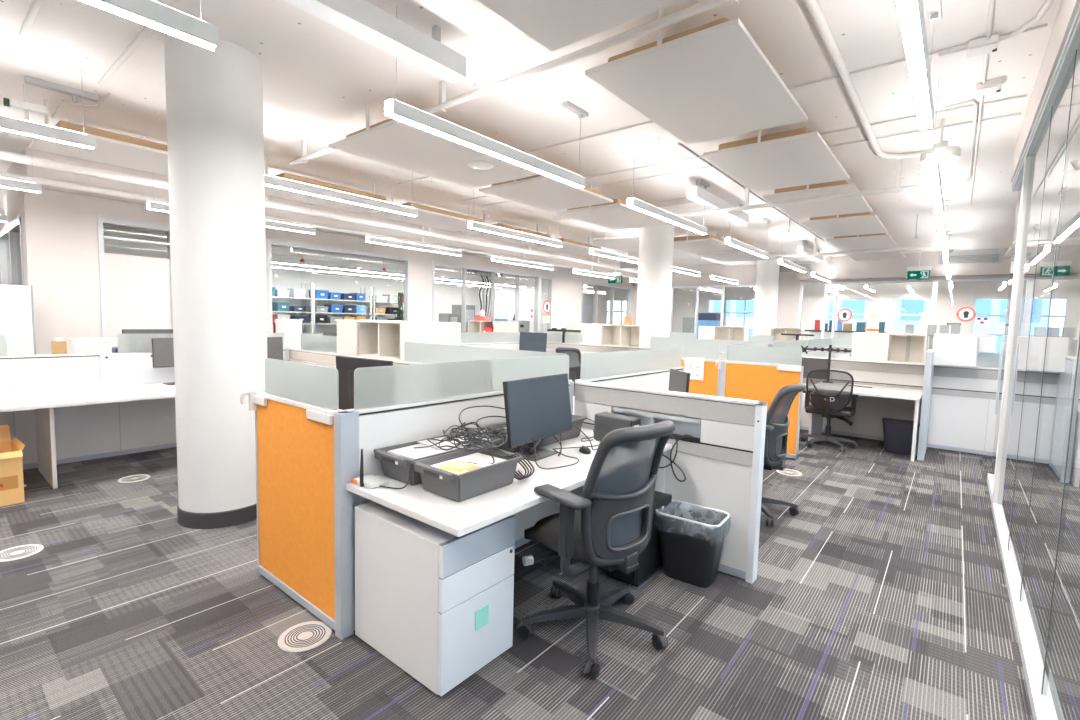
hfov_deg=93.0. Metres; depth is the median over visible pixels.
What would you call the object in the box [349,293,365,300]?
bin
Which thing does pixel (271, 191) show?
acoustic panel
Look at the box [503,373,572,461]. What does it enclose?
monitor
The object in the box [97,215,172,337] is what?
window
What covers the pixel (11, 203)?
wall
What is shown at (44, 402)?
desk
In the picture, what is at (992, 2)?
conduit
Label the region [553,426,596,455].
cable
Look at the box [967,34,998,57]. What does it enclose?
junction box
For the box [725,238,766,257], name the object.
diffuser
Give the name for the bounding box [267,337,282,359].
monitor
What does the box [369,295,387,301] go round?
bin
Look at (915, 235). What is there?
sprinkler
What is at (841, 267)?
trim
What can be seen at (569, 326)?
cubby shelf
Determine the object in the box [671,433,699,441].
cable tray
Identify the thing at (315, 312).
shelf
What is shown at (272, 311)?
shelf
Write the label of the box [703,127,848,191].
acoustic panel
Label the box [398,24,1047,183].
conduit
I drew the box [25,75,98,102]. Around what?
channel
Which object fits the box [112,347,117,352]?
desk phone
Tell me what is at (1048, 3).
conduit
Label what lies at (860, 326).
box
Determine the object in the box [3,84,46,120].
ceiling sensor
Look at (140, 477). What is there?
floor vent
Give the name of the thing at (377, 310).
bin
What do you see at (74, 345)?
storage box
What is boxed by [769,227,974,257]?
pipe
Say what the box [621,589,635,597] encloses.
caster
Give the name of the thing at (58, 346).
paper bag
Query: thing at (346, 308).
bin
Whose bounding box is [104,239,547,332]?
window
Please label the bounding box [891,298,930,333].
window
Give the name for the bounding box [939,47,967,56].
conduit
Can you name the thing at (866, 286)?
pendant light
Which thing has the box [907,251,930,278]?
exit sign
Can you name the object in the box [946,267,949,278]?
diffuser
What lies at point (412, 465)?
cable
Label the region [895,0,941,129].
pendant light
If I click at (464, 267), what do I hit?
window
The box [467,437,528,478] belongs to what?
cable
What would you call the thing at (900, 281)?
window
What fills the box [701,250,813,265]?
trim
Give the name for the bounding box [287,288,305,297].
bin
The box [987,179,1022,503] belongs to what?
window frame
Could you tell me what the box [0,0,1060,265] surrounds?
ceiling
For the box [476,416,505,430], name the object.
cable
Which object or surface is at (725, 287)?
steel pole
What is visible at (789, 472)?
floor vent
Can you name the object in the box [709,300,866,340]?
office building
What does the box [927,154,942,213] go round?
diffuser
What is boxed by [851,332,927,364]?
cubby shelf
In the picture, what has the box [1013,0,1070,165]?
trim
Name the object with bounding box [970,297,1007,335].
window
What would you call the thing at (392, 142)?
acoustic panel
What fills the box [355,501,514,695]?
drawer pedestal
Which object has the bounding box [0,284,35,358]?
storage cabinet
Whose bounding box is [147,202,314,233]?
diffuser
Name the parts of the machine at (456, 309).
machine panel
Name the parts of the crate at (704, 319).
lid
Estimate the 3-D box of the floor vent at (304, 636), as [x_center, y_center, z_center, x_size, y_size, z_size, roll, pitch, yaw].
[-1.096,1.287,2.392,0.230,0.006,0.230,5,6,39]
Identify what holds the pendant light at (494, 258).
hanging from the ceiling
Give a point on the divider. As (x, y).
(115, 368)
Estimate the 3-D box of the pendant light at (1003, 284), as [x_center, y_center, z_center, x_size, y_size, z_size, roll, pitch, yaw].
[12.861,-2.329,14.224,0.068,0.660,2.070,5,6,39]
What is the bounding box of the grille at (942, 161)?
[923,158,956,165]
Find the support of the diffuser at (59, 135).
attached to the pendant light at (9, 124)
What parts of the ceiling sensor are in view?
stem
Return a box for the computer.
[594,412,640,440]
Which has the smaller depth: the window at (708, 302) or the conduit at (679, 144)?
the conduit at (679, 144)
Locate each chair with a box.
[516,420,674,678]
[555,347,580,395]
[761,382,805,526]
[800,369,858,452]
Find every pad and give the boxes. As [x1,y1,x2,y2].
[440,460,473,471]
[446,470,463,473]
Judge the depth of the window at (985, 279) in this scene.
12.36 m
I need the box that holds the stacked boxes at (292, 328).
[275,319,301,347]
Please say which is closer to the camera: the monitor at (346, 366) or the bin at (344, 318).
the monitor at (346, 366)
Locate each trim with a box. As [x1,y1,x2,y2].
[22,145,637,279]
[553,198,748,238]
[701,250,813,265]
[798,248,1011,280]
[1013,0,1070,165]
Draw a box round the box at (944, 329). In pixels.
[939,325,948,333]
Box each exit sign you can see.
[608,261,622,282]
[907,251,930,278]
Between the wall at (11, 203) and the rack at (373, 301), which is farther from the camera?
the rack at (373, 301)
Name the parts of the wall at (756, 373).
post, fabric panel, rail, rail, edge trim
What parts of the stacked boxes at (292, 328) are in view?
lid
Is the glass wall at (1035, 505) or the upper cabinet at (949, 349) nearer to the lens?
the glass wall at (1035, 505)
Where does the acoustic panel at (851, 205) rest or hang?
hanging from the ceiling
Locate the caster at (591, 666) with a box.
[584,657,598,673]
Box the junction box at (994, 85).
[975,78,1001,95]
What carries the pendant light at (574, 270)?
hanging from the ceiling
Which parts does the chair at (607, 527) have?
knob, lever, leg, leg, armrest, seat, leg, leg, lumbar frame, panel, frame, leg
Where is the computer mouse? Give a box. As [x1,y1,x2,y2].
[579,445,590,453]
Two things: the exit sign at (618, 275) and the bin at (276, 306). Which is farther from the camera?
the exit sign at (618, 275)
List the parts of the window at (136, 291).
panel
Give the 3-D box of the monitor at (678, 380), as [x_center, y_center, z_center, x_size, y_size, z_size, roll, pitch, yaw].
[1.208,0.274,4.342,0.190,0.365,0.360,1,5,-8]
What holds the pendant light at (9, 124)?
hanging from the ceiling
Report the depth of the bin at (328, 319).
12.82 m
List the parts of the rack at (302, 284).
post, post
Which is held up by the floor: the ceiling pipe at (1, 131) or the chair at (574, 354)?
the chair at (574, 354)
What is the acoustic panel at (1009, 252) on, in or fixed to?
hanging from the ceiling
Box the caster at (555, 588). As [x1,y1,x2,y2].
[553,586,557,595]
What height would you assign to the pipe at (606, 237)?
0.224 m
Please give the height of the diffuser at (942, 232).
0.078 m
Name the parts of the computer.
port panel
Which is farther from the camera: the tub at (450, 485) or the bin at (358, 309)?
the bin at (358, 309)
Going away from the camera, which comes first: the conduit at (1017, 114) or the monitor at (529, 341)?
the conduit at (1017, 114)
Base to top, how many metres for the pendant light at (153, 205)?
0.660 m
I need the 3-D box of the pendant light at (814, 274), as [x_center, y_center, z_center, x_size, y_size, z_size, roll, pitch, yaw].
[7.089,-2.366,12.851,0.068,0.660,2.070,5,6,39]
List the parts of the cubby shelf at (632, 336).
door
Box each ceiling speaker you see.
[467,160,493,169]
[920,119,960,165]
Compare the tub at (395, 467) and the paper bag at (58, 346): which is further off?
the paper bag at (58, 346)
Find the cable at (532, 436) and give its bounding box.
[532,436,578,468]
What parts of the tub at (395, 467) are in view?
handle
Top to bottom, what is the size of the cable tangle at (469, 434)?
0.066 m
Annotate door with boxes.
[539,274,552,332]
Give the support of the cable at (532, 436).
on the desk at (437, 511)
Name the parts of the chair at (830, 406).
leg, leg, post, seat, panel, frame, leg, lever, leg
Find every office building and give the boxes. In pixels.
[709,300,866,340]
[893,299,1007,352]
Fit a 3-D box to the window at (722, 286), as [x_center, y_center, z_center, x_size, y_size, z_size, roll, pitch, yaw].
[5.525,-1.418,16.011,3.100,1.800,0.130,5,6,39]
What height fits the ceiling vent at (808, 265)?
0.360 m
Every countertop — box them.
[805,330,886,339]
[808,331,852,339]
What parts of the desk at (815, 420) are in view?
leg panel, leg panel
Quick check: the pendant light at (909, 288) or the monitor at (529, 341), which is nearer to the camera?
the monitor at (529, 341)
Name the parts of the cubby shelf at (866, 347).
door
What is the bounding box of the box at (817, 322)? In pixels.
[815,320,820,329]
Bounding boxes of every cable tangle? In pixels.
[427,422,506,450]
[506,439,542,455]
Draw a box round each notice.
[530,307,532,319]
[543,314,549,322]
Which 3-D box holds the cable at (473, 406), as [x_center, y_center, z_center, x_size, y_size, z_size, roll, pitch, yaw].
[-0.297,0.321,2.769,0.311,0.125,0.160,-3,6,-42]
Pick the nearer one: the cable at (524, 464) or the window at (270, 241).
the cable at (524, 464)
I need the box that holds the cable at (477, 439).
[477,439,533,477]
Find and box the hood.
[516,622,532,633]
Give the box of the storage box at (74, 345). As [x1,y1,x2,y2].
[66,338,117,356]
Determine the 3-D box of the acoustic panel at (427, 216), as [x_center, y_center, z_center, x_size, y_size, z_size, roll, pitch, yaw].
[-1.665,-2.356,8.024,0.930,0.360,1.650,5,6,39]
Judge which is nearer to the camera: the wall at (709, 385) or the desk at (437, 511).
the desk at (437, 511)
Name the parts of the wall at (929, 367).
panel, post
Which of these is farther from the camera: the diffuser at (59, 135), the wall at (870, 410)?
the wall at (870, 410)
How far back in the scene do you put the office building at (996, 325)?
28.76 m
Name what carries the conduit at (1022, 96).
attached to the ceiling
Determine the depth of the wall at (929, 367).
5.84 m
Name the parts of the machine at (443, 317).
machine panel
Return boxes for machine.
[439,313,457,322]
[452,305,474,331]
[507,314,529,331]
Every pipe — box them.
[0,130,673,271]
[0,150,637,272]
[0,171,637,278]
[289,0,737,165]
[593,233,639,240]
[661,159,972,219]
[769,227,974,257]
[804,0,923,158]
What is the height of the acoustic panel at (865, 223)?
0.280 m
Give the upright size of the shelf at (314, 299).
0.025 m
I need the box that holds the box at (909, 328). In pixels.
[905,324,914,360]
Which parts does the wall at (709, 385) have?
rail, fabric panel, edge trim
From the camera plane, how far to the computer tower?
3.02 m
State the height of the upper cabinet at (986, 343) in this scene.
0.202 m
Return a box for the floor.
[0,429,1032,719]
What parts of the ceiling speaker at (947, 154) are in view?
stem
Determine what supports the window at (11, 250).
in the wall at (11, 203)
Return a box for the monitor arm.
[801,345,851,382]
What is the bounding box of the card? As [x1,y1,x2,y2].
[624,316,632,324]
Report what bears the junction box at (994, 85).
attached to the ceiling
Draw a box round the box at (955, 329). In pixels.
[951,325,960,333]
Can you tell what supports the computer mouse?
on the desk at (437, 511)
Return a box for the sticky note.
[475,604,488,630]
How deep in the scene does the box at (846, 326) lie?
14.57 m
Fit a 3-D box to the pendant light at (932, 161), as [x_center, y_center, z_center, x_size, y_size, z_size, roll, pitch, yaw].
[3.529,-1.802,4.528,0.068,0.660,2.070,5,6,39]
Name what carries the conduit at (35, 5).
attached to the acoustic panel at (318, 74)
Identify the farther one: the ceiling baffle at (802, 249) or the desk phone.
the ceiling baffle at (802, 249)
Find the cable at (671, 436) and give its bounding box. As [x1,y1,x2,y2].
[659,436,677,467]
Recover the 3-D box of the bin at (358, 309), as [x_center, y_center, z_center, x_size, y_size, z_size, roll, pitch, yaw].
[-4.796,-1.331,13.494,0.381,0.204,0.296,5,6,39]
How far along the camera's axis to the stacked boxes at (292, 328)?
7.27 m
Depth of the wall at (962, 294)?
17.86 m
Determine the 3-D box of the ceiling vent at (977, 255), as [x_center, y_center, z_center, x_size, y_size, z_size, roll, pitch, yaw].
[9.931,-2.393,11.868,1.100,0.310,0.108,5,6,39]
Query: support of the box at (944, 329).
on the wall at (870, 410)
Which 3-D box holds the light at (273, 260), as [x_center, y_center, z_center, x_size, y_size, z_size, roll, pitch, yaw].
[-3.297,-2.491,12.472,0.080,0.868,9.000,5,6,39]
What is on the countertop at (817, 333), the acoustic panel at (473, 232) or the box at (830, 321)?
the box at (830, 321)
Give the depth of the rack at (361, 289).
12.69 m
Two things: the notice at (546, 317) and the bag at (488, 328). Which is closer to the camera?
the bag at (488, 328)
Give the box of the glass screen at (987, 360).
[976,352,999,367]
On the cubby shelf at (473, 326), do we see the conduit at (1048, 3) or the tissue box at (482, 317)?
the tissue box at (482, 317)
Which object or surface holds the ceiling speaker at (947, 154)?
attached to the ceiling
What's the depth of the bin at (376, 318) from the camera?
13.86 m
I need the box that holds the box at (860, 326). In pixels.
[856,322,865,331]
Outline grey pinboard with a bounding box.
[801,357,827,378]
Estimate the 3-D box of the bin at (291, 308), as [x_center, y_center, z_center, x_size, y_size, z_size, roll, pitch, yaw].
[-5.817,-1.223,12.242,0.381,0.134,0.294,5,6,39]
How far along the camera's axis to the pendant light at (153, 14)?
2.17 m
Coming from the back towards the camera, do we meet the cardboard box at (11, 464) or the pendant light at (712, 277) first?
the pendant light at (712, 277)
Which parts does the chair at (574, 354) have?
panel, lumbar frame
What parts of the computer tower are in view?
panel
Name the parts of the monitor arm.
mount plate, arm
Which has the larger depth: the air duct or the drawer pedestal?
the air duct
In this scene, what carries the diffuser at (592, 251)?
attached to the pendant light at (592, 251)
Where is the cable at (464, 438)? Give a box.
[464,438,526,479]
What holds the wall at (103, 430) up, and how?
on the floor
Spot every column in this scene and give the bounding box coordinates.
[164,35,266,528]
[636,224,673,347]
[753,260,779,335]
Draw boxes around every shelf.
[272,296,311,298]
[272,311,311,312]
[305,298,370,301]
[315,312,370,314]
[337,320,460,360]
[368,301,403,303]
[468,320,517,331]
[566,323,587,333]
[583,324,649,347]
[698,326,748,340]
[769,328,804,341]
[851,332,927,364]
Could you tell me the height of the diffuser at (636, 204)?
0.078 m
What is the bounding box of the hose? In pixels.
[467,269,502,315]
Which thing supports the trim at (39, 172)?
attached to the wall at (61, 230)
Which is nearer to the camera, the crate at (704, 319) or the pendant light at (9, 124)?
the pendant light at (9, 124)
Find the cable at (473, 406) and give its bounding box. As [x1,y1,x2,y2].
[459,406,504,429]
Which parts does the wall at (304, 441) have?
edge trim, fabric panel, rail, rail, post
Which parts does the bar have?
post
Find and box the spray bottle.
[917,312,927,333]
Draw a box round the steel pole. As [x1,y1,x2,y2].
[723,287,725,325]
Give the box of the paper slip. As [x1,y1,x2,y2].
[467,466,481,470]
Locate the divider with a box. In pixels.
[100,352,174,385]
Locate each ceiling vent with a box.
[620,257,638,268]
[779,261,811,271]
[938,248,1000,264]
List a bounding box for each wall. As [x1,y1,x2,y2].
[0,153,26,285]
[0,332,536,469]
[20,151,632,354]
[240,358,353,639]
[289,334,766,583]
[345,338,832,630]
[544,332,998,455]
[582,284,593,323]
[592,281,1008,346]
[632,264,1009,327]
[662,342,721,395]
[669,332,976,359]
[715,345,803,460]
[917,350,933,460]
[991,0,1079,719]
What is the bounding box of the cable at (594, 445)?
[552,445,598,449]
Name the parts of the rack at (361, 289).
post, post, post, post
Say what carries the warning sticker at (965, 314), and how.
attached to the window at (985, 279)
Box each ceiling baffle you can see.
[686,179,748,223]
[797,242,822,261]
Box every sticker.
[543,300,550,312]
[837,308,851,321]
[956,307,975,321]
[975,318,989,324]
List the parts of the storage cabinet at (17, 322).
edge trim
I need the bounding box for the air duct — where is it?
[103,224,440,272]
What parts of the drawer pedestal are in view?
drawer, drawer, drawer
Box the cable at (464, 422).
[414,422,465,448]
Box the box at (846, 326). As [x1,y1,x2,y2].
[843,323,852,330]
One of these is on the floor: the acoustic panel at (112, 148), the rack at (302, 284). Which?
the rack at (302, 284)
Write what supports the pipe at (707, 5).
hanging from the ceiling
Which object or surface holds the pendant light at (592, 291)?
hanging from the ceiling
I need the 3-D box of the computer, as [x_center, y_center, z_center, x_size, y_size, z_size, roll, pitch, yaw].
[0.488,0.438,3.242,0.282,0.175,0.120,5,6,42]
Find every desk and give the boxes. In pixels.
[0,382,174,488]
[346,428,671,536]
[808,382,922,460]
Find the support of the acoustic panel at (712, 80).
hanging from the ceiling
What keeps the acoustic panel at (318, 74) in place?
attached to the ceiling
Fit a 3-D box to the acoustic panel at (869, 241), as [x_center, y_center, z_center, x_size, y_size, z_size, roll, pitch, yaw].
[6.133,-2.333,9.702,0.970,0.280,1.620,5,6,39]
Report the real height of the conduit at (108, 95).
0.023 m
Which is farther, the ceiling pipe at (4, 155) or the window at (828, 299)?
the window at (828, 299)
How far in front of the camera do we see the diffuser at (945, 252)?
8.64 m
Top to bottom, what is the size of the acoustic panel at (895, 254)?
0.280 m
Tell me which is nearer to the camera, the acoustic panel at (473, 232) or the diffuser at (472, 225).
the diffuser at (472, 225)
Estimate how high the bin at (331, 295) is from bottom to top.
0.171 m
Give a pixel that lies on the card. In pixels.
(628, 320)
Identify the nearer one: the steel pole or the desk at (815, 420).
the desk at (815, 420)
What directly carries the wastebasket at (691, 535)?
on the floor
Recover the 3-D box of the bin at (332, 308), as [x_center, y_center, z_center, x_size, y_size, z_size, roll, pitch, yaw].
[-5.228,-1.297,12.964,0.381,0.198,0.327,5,6,39]
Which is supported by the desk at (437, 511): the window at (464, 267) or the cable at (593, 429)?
the cable at (593, 429)
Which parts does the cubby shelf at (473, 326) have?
door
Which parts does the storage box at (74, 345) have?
lid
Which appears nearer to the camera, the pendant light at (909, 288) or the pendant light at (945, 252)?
the pendant light at (945, 252)
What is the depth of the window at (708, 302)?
20.89 m
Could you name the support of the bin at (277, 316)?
on the rack at (302, 284)
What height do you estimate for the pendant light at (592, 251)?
0.660 m
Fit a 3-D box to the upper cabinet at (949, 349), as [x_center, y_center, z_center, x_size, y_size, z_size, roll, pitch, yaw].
[4.997,-0.123,6.175,0.405,0.370,0.358,5,6,39]
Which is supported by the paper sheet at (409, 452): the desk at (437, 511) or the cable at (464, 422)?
the cable at (464, 422)
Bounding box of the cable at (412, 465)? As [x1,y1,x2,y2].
[379,465,413,488]
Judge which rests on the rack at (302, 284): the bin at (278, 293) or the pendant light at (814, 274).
the bin at (278, 293)
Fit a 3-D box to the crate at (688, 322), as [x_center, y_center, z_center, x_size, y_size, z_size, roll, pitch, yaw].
[5.055,-0.591,17.273,0.420,1.730,0.420,5,6,39]
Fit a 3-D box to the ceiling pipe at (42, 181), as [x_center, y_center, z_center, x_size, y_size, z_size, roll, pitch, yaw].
[-1.721,-2.509,10.673,0.070,0.473,16.200,5,6,39]
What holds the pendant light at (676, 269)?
hanging from the ceiling
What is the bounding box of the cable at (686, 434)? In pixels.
[662,434,694,481]
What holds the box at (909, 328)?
on the cubby shelf at (866, 347)
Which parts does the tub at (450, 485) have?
handle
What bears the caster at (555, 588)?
attached to the chair at (607, 527)
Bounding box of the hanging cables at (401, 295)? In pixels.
[397,292,403,320]
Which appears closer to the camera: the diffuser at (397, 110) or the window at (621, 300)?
the diffuser at (397, 110)
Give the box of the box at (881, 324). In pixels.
[878,322,885,331]
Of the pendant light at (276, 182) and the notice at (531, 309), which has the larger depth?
the notice at (531, 309)
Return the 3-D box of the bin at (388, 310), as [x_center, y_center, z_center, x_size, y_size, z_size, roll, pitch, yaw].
[-4.154,-1.366,14.285,0.381,0.184,0.328,5,6,39]
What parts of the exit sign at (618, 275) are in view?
sign panel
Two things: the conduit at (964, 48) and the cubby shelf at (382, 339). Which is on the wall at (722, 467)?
the cubby shelf at (382, 339)
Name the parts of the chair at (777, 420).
leg, lumbar frame, leg, panel, frame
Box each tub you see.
[374,431,501,485]
[413,446,523,501]
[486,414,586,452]
[866,315,878,332]
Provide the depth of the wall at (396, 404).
2.90 m
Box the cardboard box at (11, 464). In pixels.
[0,425,24,506]
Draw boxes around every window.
[0,217,24,285]
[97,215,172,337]
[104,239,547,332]
[267,238,409,332]
[432,260,539,332]
[581,280,630,324]
[605,299,626,324]
[670,285,755,332]
[707,299,754,328]
[798,280,935,350]
[825,298,868,330]
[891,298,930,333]
[932,278,1009,349]
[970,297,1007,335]
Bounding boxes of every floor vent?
[0,544,43,561]
[118,474,150,482]
[278,621,331,651]
[776,469,801,475]
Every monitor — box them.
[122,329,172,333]
[152,338,174,384]
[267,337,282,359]
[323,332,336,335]
[336,355,392,409]
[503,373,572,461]
[519,332,546,351]
[668,369,689,392]
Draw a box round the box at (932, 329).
[927,325,936,349]
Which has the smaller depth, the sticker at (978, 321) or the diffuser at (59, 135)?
the diffuser at (59, 135)
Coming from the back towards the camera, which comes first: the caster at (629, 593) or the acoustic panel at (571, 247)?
the acoustic panel at (571, 247)
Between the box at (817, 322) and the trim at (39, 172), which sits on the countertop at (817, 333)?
the box at (817, 322)
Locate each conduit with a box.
[9,0,42,60]
[51,93,111,117]
[98,0,179,85]
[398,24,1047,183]
[462,95,1026,200]
[482,113,1020,205]
[678,143,823,240]
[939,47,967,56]
[945,99,977,185]
[969,0,994,204]
[999,0,1053,41]
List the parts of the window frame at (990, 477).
rail, handle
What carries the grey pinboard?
attached to the wall at (870, 410)
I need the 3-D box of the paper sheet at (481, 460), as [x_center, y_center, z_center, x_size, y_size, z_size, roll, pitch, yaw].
[-0.318,0.473,2.318,0.225,0.004,0.330,5,6,37]
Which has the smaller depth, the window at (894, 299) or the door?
the door
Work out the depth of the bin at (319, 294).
12.53 m
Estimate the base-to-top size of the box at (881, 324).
0.280 m
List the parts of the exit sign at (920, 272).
sign panel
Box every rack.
[272,283,312,332]
[304,283,371,332]
[364,287,403,319]
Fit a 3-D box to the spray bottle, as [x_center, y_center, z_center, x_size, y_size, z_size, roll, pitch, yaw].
[4.772,-0.457,6.389,0.104,0.270,0.104,5,6,39]
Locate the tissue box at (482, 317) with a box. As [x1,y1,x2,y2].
[474,309,489,320]
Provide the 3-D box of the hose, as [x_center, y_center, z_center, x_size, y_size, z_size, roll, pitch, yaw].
[-1.547,-1.821,14.313,0.400,1.323,1.000,5,6,39]
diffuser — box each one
[0,128,92,148]
[0,186,39,192]
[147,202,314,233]
[264,184,413,215]
[385,99,581,187]
[468,222,560,246]
[590,249,638,263]
[627,198,704,234]
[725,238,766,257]
[778,259,803,271]
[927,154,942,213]
[938,220,946,248]
[943,250,948,266]
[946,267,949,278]
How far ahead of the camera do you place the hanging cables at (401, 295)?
14.09 m
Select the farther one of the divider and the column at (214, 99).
the divider
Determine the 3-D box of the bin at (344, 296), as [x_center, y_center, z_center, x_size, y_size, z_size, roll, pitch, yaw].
[-5.000,-1.625,13.210,0.381,0.165,0.334,5,6,39]
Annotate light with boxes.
[0,66,95,149]
[0,149,41,192]
[0,215,6,221]
[78,0,219,50]
[147,173,315,233]
[264,172,417,216]
[271,259,525,287]
[272,264,500,287]
[283,0,465,82]
[366,236,461,255]
[385,6,587,188]
[468,188,562,246]
[492,256,553,269]
[573,269,615,278]
[583,289,605,293]
[590,226,638,263]
[627,153,709,234]
[672,259,700,275]
[700,288,721,292]
[711,261,738,283]
[725,218,770,257]
[778,235,807,271]
[811,256,831,281]
[829,284,843,288]
[865,284,875,291]
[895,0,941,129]
[907,286,914,292]
[926,77,947,213]
[937,173,950,248]
[943,217,951,266]
[946,249,952,278]
[998,281,1006,289]
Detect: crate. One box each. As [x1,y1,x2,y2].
[682,317,694,332]
[697,313,720,338]
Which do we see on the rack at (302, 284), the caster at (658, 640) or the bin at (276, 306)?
the bin at (276, 306)
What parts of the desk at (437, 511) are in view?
leg panel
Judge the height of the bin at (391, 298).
0.211 m
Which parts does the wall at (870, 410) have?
rail, rail, panel, rail, panel, rail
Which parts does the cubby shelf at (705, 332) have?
door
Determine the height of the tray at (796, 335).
0.260 m
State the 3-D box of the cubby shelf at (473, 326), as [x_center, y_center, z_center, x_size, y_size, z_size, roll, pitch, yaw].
[-1.073,-0.685,11.530,1.220,0.385,0.378,5,6,39]
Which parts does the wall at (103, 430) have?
rail, rail, post, rail, panel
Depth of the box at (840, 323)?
14.70 m
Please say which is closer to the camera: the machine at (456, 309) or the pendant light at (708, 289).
the machine at (456, 309)
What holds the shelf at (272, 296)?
attached to the rack at (302, 284)
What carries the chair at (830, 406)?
on the floor
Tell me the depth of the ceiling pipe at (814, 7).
3.70 m
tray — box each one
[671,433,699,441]
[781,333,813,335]
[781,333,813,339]
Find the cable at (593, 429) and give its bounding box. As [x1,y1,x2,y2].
[581,429,593,441]
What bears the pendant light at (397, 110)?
hanging from the ceiling
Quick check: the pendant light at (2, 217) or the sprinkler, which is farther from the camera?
the sprinkler
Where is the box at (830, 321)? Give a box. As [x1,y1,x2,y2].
[829,320,835,330]
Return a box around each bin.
[272,302,289,310]
[272,314,290,322]
[275,290,289,296]
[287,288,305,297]
[289,306,305,311]
[290,315,307,322]
[308,290,328,298]
[309,306,328,311]
[309,315,326,322]
[324,305,342,312]
[326,316,342,323]
[328,292,340,299]
[340,293,355,299]
[342,305,354,312]
[342,317,354,319]
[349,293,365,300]
[349,316,365,319]
[351,305,366,313]
[368,308,385,313]
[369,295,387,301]
[369,317,386,319]
[382,294,399,302]
[382,307,398,313]
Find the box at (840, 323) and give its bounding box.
[837,320,842,330]
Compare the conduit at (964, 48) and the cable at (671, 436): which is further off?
the conduit at (964, 48)
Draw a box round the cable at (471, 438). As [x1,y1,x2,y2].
[471,438,531,477]
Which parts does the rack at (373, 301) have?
post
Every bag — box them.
[51,337,66,357]
[483,326,492,331]
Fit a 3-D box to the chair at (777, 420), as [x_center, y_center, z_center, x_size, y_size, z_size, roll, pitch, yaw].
[1.721,0.687,4.141,0.694,1.060,0.715,5,6,41]
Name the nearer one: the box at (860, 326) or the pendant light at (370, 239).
the pendant light at (370, 239)
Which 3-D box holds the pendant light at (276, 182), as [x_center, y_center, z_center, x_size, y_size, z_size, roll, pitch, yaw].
[-2.118,-2.007,5.341,0.068,0.660,2.070,5,6,39]
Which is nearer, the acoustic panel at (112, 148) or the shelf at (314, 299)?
the acoustic panel at (112, 148)
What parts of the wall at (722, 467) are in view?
panel, rail, rail, post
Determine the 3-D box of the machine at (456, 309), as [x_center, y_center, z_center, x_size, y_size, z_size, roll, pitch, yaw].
[-1.973,-1.026,13.222,0.416,0.780,0.450,5,6,39]
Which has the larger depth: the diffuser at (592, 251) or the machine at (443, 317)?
the machine at (443, 317)
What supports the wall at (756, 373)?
on the floor
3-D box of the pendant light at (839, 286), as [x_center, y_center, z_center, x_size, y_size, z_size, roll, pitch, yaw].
[8.966,-2.522,15.444,0.068,0.660,2.070,5,6,39]
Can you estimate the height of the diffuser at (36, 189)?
0.078 m
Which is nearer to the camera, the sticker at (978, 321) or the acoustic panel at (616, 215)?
the acoustic panel at (616, 215)
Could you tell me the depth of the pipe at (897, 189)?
5.89 m
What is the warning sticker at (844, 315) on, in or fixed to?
attached to the window at (900, 281)
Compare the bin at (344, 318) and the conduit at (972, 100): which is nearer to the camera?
the conduit at (972, 100)
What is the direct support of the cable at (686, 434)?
hanging from the wall at (722, 467)
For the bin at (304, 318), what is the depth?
12.19 m
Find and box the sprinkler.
[914,214,917,237]
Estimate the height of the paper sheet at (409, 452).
0.008 m
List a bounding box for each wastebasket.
[656,500,729,587]
[882,418,919,454]
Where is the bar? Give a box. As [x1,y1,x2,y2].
[547,328,580,342]
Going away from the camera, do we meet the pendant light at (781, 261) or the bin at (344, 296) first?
the pendant light at (781, 261)
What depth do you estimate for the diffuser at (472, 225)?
7.45 m
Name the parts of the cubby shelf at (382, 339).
door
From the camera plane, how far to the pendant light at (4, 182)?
5.25 m
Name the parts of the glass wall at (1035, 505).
post, sill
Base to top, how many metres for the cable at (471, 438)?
0.191 m
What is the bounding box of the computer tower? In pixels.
[608,491,671,586]
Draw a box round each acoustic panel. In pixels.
[0,0,439,142]
[29,99,167,175]
[264,155,396,212]
[329,103,538,188]
[370,187,489,231]
[462,210,555,244]
[477,0,681,50]
[479,174,612,210]
[528,227,607,254]
[557,183,671,229]
[585,8,807,144]
[673,229,740,253]
[697,236,767,261]
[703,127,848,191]
[763,180,871,218]
[801,212,887,237]
[826,233,897,250]
[846,248,905,260]
[1004,246,1012,256]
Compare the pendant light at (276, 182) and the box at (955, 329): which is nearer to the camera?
the pendant light at (276, 182)
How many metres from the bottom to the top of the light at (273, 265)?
0.868 m
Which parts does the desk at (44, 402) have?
leg panel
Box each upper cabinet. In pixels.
[933,334,977,366]
[977,335,995,352]
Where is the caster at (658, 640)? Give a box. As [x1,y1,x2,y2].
[652,634,666,646]
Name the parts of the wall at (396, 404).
post, rail, panel, rail, post, rail, panel, panel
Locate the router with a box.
[351,449,388,488]
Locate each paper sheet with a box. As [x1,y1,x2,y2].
[387,443,462,458]
[417,436,489,449]
[430,453,505,471]
[684,357,703,379]
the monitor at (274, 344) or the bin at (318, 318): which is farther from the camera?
the bin at (318, 318)
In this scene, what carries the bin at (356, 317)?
on the rack at (361, 289)
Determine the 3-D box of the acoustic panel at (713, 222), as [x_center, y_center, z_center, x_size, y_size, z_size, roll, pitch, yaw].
[2.026,-2.514,9.289,2.670,0.100,2.400,5,6,39]

